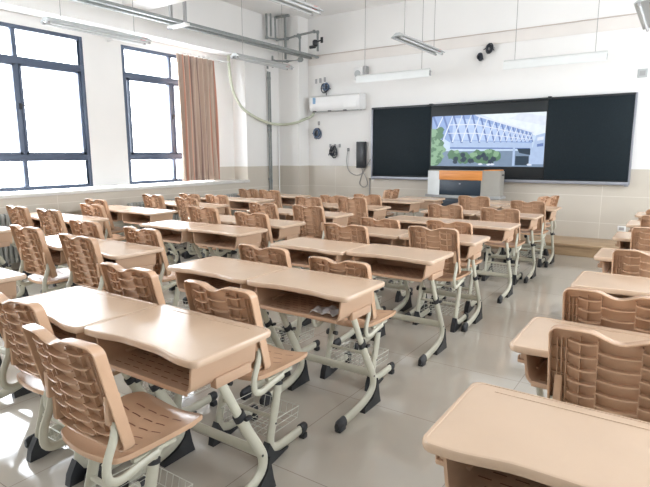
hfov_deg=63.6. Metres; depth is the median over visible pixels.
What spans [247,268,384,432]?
school desk
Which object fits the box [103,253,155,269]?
tray
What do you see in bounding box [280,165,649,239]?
wall tiles
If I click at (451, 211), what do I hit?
chair
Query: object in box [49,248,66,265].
tray
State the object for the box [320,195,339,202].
chair
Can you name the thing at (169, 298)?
wire basket
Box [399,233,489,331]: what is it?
school desk
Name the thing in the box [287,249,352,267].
tray
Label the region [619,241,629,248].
tray
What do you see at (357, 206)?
chair
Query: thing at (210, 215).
chair
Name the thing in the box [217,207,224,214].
tray
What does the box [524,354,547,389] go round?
tray
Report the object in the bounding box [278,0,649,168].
wall
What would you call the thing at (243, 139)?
wall
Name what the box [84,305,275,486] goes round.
school desk
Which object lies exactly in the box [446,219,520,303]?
school desk
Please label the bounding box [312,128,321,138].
cable coil
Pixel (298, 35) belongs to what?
pipes
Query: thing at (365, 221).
chair
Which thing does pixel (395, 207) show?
tray
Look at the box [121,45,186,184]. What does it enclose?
window
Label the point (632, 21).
trim
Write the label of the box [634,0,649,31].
light
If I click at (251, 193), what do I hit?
chair
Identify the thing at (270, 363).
chair
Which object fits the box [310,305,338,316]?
crumpled paper
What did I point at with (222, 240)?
tray
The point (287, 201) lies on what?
tray
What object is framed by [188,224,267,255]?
school desk
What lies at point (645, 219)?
chair
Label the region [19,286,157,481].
school desk
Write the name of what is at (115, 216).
tray
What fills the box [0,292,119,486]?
chair
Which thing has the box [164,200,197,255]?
school desk
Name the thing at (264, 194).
chair
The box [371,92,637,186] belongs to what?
blackboard
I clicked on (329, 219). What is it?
tray
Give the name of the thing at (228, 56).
hose
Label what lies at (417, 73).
hood
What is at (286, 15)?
bracket
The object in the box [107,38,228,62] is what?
curtain rod
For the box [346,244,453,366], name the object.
school desk
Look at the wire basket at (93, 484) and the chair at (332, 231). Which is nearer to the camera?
the wire basket at (93, 484)
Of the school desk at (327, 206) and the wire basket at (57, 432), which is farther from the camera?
the school desk at (327, 206)
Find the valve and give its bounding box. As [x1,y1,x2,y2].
[309,37,322,48]
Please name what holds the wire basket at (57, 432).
on the chair at (15, 313)
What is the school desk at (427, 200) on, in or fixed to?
on the floor
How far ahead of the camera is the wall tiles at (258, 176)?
8.14 m
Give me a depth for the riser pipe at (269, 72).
10.46 m
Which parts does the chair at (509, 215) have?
leg, backrest, seat, leg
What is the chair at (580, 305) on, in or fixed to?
on the floor
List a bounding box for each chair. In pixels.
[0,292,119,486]
[6,205,56,276]
[9,224,73,292]
[21,323,202,486]
[36,208,77,286]
[58,233,107,291]
[69,219,104,239]
[80,203,125,241]
[85,198,123,234]
[100,262,217,412]
[123,226,189,309]
[142,194,186,255]
[175,197,210,258]
[179,193,201,244]
[184,279,307,463]
[188,206,231,257]
[205,194,236,253]
[234,211,272,258]
[238,243,319,351]
[239,188,259,213]
[249,202,283,241]
[259,189,282,207]
[292,205,325,269]
[295,196,322,206]
[308,256,395,390]
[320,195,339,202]
[323,223,385,309]
[337,196,368,225]
[354,194,381,205]
[360,217,412,301]
[382,189,399,217]
[408,226,470,332]
[426,219,481,312]
[427,204,465,268]
[458,195,493,260]
[480,207,524,284]
[510,200,548,267]
[519,195,558,257]
[547,325,649,421]
[562,287,649,333]
[611,249,649,277]
[630,227,649,250]
[640,215,649,226]
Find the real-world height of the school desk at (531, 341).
0.760 m
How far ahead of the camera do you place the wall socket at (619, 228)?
7.80 m
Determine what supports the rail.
hanging from the ceiling
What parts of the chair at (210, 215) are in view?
backrest, seat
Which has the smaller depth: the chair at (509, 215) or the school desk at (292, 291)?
the school desk at (292, 291)
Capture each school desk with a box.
[0,226,28,299]
[0,268,31,398]
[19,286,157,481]
[22,212,73,272]
[45,234,107,287]
[63,215,108,285]
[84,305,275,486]
[98,240,163,269]
[108,205,143,225]
[118,208,180,264]
[139,220,212,303]
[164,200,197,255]
[167,256,290,399]
[175,203,231,257]
[188,215,236,256]
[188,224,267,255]
[200,197,240,215]
[229,198,274,242]
[233,219,305,268]
[247,208,292,220]
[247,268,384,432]
[270,237,367,348]
[280,194,310,205]
[289,211,353,268]
[293,202,337,211]
[333,205,390,219]
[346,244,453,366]
[366,226,411,318]
[382,199,423,215]
[385,215,454,289]
[396,196,444,215]
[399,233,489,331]
[421,209,479,275]
[422,382,649,486]
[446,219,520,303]
[453,203,506,260]
[476,213,543,282]
[490,200,510,254]
[502,204,561,266]
[510,317,649,396]
[571,271,649,297]
[594,248,649,272]
[612,231,630,248]
[626,220,639,231]
[635,212,645,220]
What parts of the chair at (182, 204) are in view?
backrest, leg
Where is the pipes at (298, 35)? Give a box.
[265,13,318,58]
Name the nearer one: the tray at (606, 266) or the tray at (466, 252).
the tray at (606, 266)
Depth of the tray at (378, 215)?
6.94 m
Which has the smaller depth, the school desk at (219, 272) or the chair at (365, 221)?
the school desk at (219, 272)
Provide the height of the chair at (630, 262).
0.879 m
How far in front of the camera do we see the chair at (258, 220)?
5.23 m
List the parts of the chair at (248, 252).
backrest, leg, leg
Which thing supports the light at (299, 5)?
hanging from the ceiling
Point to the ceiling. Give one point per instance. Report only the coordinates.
(330, 7)
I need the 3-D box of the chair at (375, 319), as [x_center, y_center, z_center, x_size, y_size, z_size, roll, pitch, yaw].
[0.197,0.474,3.397,0.428,0.839,0.503,6,12,34]
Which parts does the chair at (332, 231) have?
backrest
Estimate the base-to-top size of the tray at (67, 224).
0.139 m
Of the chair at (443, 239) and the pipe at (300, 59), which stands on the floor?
the chair at (443, 239)
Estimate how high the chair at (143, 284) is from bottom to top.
0.898 m
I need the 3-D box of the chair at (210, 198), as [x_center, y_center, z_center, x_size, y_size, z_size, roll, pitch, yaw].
[-1.464,-0.307,7.858,0.428,0.887,0.503,6,12,34]
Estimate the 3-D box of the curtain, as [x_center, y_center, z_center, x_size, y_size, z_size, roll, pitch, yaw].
[-2.196,-2.159,9.168,0.117,2.100,0.894,6,12,34]
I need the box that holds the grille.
[356,143,362,166]
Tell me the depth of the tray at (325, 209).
7.27 m
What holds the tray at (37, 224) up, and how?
on the school desk at (34, 215)
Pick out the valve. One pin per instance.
(315, 42)
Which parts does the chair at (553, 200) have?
leg, backrest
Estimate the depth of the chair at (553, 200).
7.41 m
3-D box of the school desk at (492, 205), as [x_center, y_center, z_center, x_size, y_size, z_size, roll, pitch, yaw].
[2.180,-0.182,7.430,0.680,0.760,0.490,6,12,34]
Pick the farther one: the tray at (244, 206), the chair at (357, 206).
the tray at (244, 206)
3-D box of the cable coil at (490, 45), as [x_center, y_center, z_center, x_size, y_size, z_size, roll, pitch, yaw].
[2.663,-3.162,8.487,0.186,0.174,0.092,6,12,34]
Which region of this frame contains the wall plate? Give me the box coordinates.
[637,68,647,77]
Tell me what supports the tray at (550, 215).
on the school desk at (551, 211)
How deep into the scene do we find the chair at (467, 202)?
7.10 m
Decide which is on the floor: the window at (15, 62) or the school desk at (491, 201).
the school desk at (491, 201)
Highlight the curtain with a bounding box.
[176,53,219,181]
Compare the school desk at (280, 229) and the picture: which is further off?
the picture
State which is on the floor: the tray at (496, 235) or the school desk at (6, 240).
the school desk at (6, 240)
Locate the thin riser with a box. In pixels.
[278,126,279,190]
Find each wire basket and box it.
[40,421,73,450]
[91,464,192,486]
[140,382,207,401]
[165,298,189,309]
[221,392,298,436]
[265,322,313,344]
[330,341,388,366]
[420,297,464,315]
[436,283,474,299]
[487,263,518,273]
[515,250,543,257]
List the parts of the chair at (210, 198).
backrest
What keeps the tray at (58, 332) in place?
on the school desk at (69, 310)
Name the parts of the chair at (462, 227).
leg, backrest, seat, leg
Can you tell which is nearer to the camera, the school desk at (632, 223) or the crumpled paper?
the crumpled paper
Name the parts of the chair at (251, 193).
backrest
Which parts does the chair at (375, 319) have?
adjusting knob, leg, backrest, seat, seat rail, leg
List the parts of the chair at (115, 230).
backrest, seat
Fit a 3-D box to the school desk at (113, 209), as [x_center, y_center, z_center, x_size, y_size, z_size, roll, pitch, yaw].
[-2.789,-0.116,7.142,0.680,0.760,0.490,6,12,34]
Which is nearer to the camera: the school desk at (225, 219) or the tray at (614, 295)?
the tray at (614, 295)
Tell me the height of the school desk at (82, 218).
0.760 m
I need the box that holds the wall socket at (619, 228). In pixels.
[617,226,625,231]
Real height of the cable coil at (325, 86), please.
0.249 m
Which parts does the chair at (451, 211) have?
backrest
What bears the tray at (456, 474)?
on the school desk at (491, 435)
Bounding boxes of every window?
[0,21,92,191]
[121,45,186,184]
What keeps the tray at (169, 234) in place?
on the school desk at (172, 231)
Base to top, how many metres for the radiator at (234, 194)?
0.740 m
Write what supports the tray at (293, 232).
on the school desk at (280, 229)
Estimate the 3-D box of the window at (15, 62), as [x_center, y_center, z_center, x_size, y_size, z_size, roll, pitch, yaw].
[-4.282,-1.704,6.535,0.092,2.135,2.810,6,12,34]
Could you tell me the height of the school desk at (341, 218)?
0.760 m
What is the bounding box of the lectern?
[425,170,505,205]
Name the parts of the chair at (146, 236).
backrest, seat, leg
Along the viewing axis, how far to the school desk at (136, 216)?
6.67 m
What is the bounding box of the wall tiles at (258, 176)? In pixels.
[0,166,280,269]
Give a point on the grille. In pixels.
(359, 146)
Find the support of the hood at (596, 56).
attached to the light at (596, 56)
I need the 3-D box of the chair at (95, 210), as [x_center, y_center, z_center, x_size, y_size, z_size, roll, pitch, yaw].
[-2.613,-0.053,6.364,0.428,0.898,0.503,6,12,34]
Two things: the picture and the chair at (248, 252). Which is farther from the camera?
the picture
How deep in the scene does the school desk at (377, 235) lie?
4.92 m
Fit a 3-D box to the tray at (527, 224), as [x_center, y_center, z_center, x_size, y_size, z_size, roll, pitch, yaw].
[2.153,-0.247,6.135,0.578,0.139,0.343,6,12,34]
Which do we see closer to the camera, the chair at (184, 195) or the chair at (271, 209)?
the chair at (271, 209)
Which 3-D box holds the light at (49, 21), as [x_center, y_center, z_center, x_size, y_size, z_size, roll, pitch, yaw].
[-2.712,-3.114,6.219,0.200,1.220,1.356,6,12,34]
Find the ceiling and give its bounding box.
[220,0,409,18]
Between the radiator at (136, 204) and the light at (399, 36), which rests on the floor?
the radiator at (136, 204)
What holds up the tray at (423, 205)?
on the school desk at (427, 200)
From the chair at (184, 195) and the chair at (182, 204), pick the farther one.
the chair at (184, 195)
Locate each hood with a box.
[356,68,431,82]
[503,50,607,69]
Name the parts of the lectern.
wing panel, door, door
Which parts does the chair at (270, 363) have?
backrest, leg, seat, seat rail, leg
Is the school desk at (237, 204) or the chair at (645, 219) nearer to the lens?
the chair at (645, 219)
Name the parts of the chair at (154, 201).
backrest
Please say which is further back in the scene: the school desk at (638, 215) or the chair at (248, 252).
the school desk at (638, 215)
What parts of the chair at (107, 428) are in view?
backrest, leg, seat, leg, seat rail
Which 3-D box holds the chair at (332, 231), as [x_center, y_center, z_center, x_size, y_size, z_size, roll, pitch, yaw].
[0.286,0.235,4.681,0.428,0.877,0.503,6,12,34]
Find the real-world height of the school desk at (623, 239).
0.760 m
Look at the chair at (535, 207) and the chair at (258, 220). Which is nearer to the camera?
the chair at (258, 220)
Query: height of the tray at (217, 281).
0.139 m
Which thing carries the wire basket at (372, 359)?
on the chair at (375, 319)
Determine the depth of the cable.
10.17 m
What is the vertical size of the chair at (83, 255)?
0.899 m
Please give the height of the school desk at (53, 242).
0.760 m
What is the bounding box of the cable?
[346,151,370,187]
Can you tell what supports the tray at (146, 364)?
on the school desk at (181, 351)
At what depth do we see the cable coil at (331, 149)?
10.41 m
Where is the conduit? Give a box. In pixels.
[317,13,636,55]
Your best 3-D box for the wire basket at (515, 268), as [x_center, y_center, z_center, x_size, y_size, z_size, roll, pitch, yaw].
[2.082,0.278,6.120,0.309,0.073,0.259,6,12,34]
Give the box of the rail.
[72,0,318,58]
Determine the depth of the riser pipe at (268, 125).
10.41 m
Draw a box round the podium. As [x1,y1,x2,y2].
[482,235,618,257]
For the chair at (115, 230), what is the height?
0.898 m
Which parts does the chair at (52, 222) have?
backrest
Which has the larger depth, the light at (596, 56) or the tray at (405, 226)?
the light at (596, 56)
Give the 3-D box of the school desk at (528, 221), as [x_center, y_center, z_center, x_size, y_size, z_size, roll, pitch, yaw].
[2.177,0.025,6.216,0.680,0.760,0.490,6,12,34]
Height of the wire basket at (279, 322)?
0.072 m
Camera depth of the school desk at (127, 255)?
3.92 m
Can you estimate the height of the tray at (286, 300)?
0.139 m
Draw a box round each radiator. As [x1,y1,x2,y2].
[0,214,20,264]
[128,199,178,228]
[202,193,242,215]
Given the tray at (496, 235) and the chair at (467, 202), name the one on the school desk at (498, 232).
the tray at (496, 235)
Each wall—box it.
[0,0,279,186]
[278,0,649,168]
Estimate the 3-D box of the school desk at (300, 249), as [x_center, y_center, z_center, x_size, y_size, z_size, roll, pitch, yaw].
[-0.030,0.373,4.229,0.680,0.760,0.490,6,12,34]
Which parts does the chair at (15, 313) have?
backrest, leg, seat, leg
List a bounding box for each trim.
[0,179,249,198]
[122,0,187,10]
[308,15,641,65]
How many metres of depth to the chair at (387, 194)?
8.77 m
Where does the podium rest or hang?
on the floor
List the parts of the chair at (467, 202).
backrest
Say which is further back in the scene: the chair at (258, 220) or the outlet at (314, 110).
the outlet at (314, 110)
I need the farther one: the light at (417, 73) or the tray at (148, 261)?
the light at (417, 73)
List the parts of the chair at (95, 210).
backrest, seat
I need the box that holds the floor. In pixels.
[0,240,601,486]
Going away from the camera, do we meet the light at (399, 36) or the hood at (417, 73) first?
the light at (399, 36)
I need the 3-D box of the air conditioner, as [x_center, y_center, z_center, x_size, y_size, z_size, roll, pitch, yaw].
[0.234,-2.720,10.153,1.150,0.311,0.228,6,12,34]
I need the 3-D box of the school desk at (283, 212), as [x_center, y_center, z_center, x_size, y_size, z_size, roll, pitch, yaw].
[-0.590,-0.057,6.751,0.680,0.760,0.490,6,12,34]
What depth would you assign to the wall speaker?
10.03 m
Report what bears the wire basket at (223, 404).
on the chair at (270, 363)
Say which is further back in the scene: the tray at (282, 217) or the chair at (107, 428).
the tray at (282, 217)
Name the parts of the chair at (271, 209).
backrest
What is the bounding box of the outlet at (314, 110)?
[313,109,360,112]
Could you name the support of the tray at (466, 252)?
on the school desk at (470, 245)
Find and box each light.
[40,0,151,44]
[230,0,293,69]
[270,0,323,15]
[356,0,431,82]
[391,0,444,55]
[503,0,607,69]
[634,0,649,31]
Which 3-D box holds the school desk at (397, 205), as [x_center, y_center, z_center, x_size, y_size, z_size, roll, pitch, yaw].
[1.137,-0.286,8.059,0.680,0.760,0.490,6,12,34]
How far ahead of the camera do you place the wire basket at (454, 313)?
4.52 m
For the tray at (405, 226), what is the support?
on the school desk at (405, 221)
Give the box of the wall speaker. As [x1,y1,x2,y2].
[356,142,366,167]
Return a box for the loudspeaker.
[354,66,368,79]
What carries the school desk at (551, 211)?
on the floor
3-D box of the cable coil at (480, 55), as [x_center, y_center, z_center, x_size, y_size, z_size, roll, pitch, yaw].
[2.551,-3.054,8.583,0.109,0.141,0.091,6,12,34]
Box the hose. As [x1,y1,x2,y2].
[227,55,314,125]
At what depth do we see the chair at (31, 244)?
4.16 m
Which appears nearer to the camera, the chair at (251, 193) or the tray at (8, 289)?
the tray at (8, 289)
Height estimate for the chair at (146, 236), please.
0.882 m
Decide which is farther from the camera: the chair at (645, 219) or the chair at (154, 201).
the chair at (154, 201)
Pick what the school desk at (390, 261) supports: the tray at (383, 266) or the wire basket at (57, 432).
the tray at (383, 266)
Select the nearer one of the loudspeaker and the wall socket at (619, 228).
the wall socket at (619, 228)
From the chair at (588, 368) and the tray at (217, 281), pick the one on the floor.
the chair at (588, 368)
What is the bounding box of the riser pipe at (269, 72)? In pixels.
[269,72,272,189]
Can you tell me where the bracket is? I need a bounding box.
[275,14,289,18]
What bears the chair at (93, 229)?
on the floor
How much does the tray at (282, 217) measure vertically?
0.139 m
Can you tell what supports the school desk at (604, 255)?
on the floor
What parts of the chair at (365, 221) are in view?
backrest, leg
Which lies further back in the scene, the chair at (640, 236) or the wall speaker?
the wall speaker
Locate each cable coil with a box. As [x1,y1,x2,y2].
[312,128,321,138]
[321,83,330,94]
[328,145,337,157]
[477,52,483,60]
[483,43,494,53]
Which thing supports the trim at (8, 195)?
attached to the wall at (243, 139)
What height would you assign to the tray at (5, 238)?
0.139 m
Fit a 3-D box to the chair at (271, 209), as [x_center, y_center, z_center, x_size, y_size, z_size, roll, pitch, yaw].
[-0.645,-0.097,6.630,0.428,0.881,0.503,6,12,34]
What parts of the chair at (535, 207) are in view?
backrest, seat, leg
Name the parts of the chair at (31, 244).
backrest, seat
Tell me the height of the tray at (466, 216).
0.139 m
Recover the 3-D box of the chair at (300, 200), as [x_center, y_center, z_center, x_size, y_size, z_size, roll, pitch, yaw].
[-0.114,-0.239,7.429,0.428,0.887,0.503,6,12,34]
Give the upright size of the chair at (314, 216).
0.880 m
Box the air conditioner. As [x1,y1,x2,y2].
[310,93,365,112]
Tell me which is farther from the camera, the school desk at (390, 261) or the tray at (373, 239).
the tray at (373, 239)
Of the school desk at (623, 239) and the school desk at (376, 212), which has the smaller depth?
the school desk at (623, 239)
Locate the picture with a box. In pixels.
[431,112,546,166]
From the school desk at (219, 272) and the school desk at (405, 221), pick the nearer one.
the school desk at (219, 272)
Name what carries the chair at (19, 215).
on the floor
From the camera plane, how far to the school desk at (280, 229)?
5.38 m
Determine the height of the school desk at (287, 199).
0.760 m
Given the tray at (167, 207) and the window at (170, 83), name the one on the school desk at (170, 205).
the tray at (167, 207)
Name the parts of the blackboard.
rail, board panel, rail, board panel, rail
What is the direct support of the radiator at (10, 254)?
on the floor
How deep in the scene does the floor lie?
3.15 m
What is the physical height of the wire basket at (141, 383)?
0.076 m
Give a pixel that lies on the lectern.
(449, 185)
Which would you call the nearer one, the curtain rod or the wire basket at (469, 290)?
the wire basket at (469, 290)
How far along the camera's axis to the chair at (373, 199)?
7.28 m
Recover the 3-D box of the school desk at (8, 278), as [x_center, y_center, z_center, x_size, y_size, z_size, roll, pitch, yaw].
[-2.150,0.550,3.231,0.680,0.760,0.490,6,12,34]
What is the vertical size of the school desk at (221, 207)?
0.760 m
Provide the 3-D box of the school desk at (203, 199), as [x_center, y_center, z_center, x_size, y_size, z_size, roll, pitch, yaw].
[-1.720,-0.384,8.689,0.680,0.760,0.490,6,12,34]
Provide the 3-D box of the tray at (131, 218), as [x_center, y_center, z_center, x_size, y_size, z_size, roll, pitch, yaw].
[-2.262,-0.323,6.667,0.578,0.139,0.343,6,12,34]
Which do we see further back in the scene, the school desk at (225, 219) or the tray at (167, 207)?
the tray at (167, 207)
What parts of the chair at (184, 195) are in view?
backrest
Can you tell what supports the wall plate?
attached to the wall at (457, 75)
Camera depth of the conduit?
8.40 m
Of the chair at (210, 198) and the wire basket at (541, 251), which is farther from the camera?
the chair at (210, 198)
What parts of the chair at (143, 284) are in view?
backrest, leg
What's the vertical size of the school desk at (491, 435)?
0.760 m
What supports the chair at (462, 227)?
on the floor
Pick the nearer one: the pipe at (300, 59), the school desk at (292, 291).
the school desk at (292, 291)
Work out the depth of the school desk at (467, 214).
6.43 m
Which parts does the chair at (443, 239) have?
leg, backrest, seat, leg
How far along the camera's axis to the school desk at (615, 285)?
2.86 m
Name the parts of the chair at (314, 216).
backrest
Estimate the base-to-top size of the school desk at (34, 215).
0.760 m
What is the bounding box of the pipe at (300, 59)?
[266,56,302,68]
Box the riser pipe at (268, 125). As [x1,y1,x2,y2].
[267,71,270,189]
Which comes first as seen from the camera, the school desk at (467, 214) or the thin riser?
the school desk at (467, 214)
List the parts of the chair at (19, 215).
backrest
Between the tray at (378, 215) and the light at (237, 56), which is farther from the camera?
the light at (237, 56)
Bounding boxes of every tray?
[0,233,12,246]
[0,281,16,299]
[32,219,42,229]
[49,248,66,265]
[50,322,96,343]
[65,222,102,234]
[96,338,255,396]
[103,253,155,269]
[110,211,122,221]
[121,213,172,224]
[144,227,193,243]
[166,206,177,214]
[175,272,254,291]
[193,232,261,249]
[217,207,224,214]
[229,202,270,210]
[255,287,373,323]
[271,226,299,240]
[279,215,292,220]
[281,197,307,205]
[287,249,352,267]
[293,216,347,226]
[324,208,336,211]
[337,209,385,219]
[353,256,444,281]
[369,236,404,246]
[382,203,419,212]
[400,223,425,229]
[405,240,482,260]
[420,201,441,208]
[425,213,478,219]
[443,457,550,486]
[473,228,513,242]
[480,218,537,230]
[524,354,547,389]
[545,211,556,220]
[602,261,611,272]
[609,294,632,297]
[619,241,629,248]
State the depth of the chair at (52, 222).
5.63 m

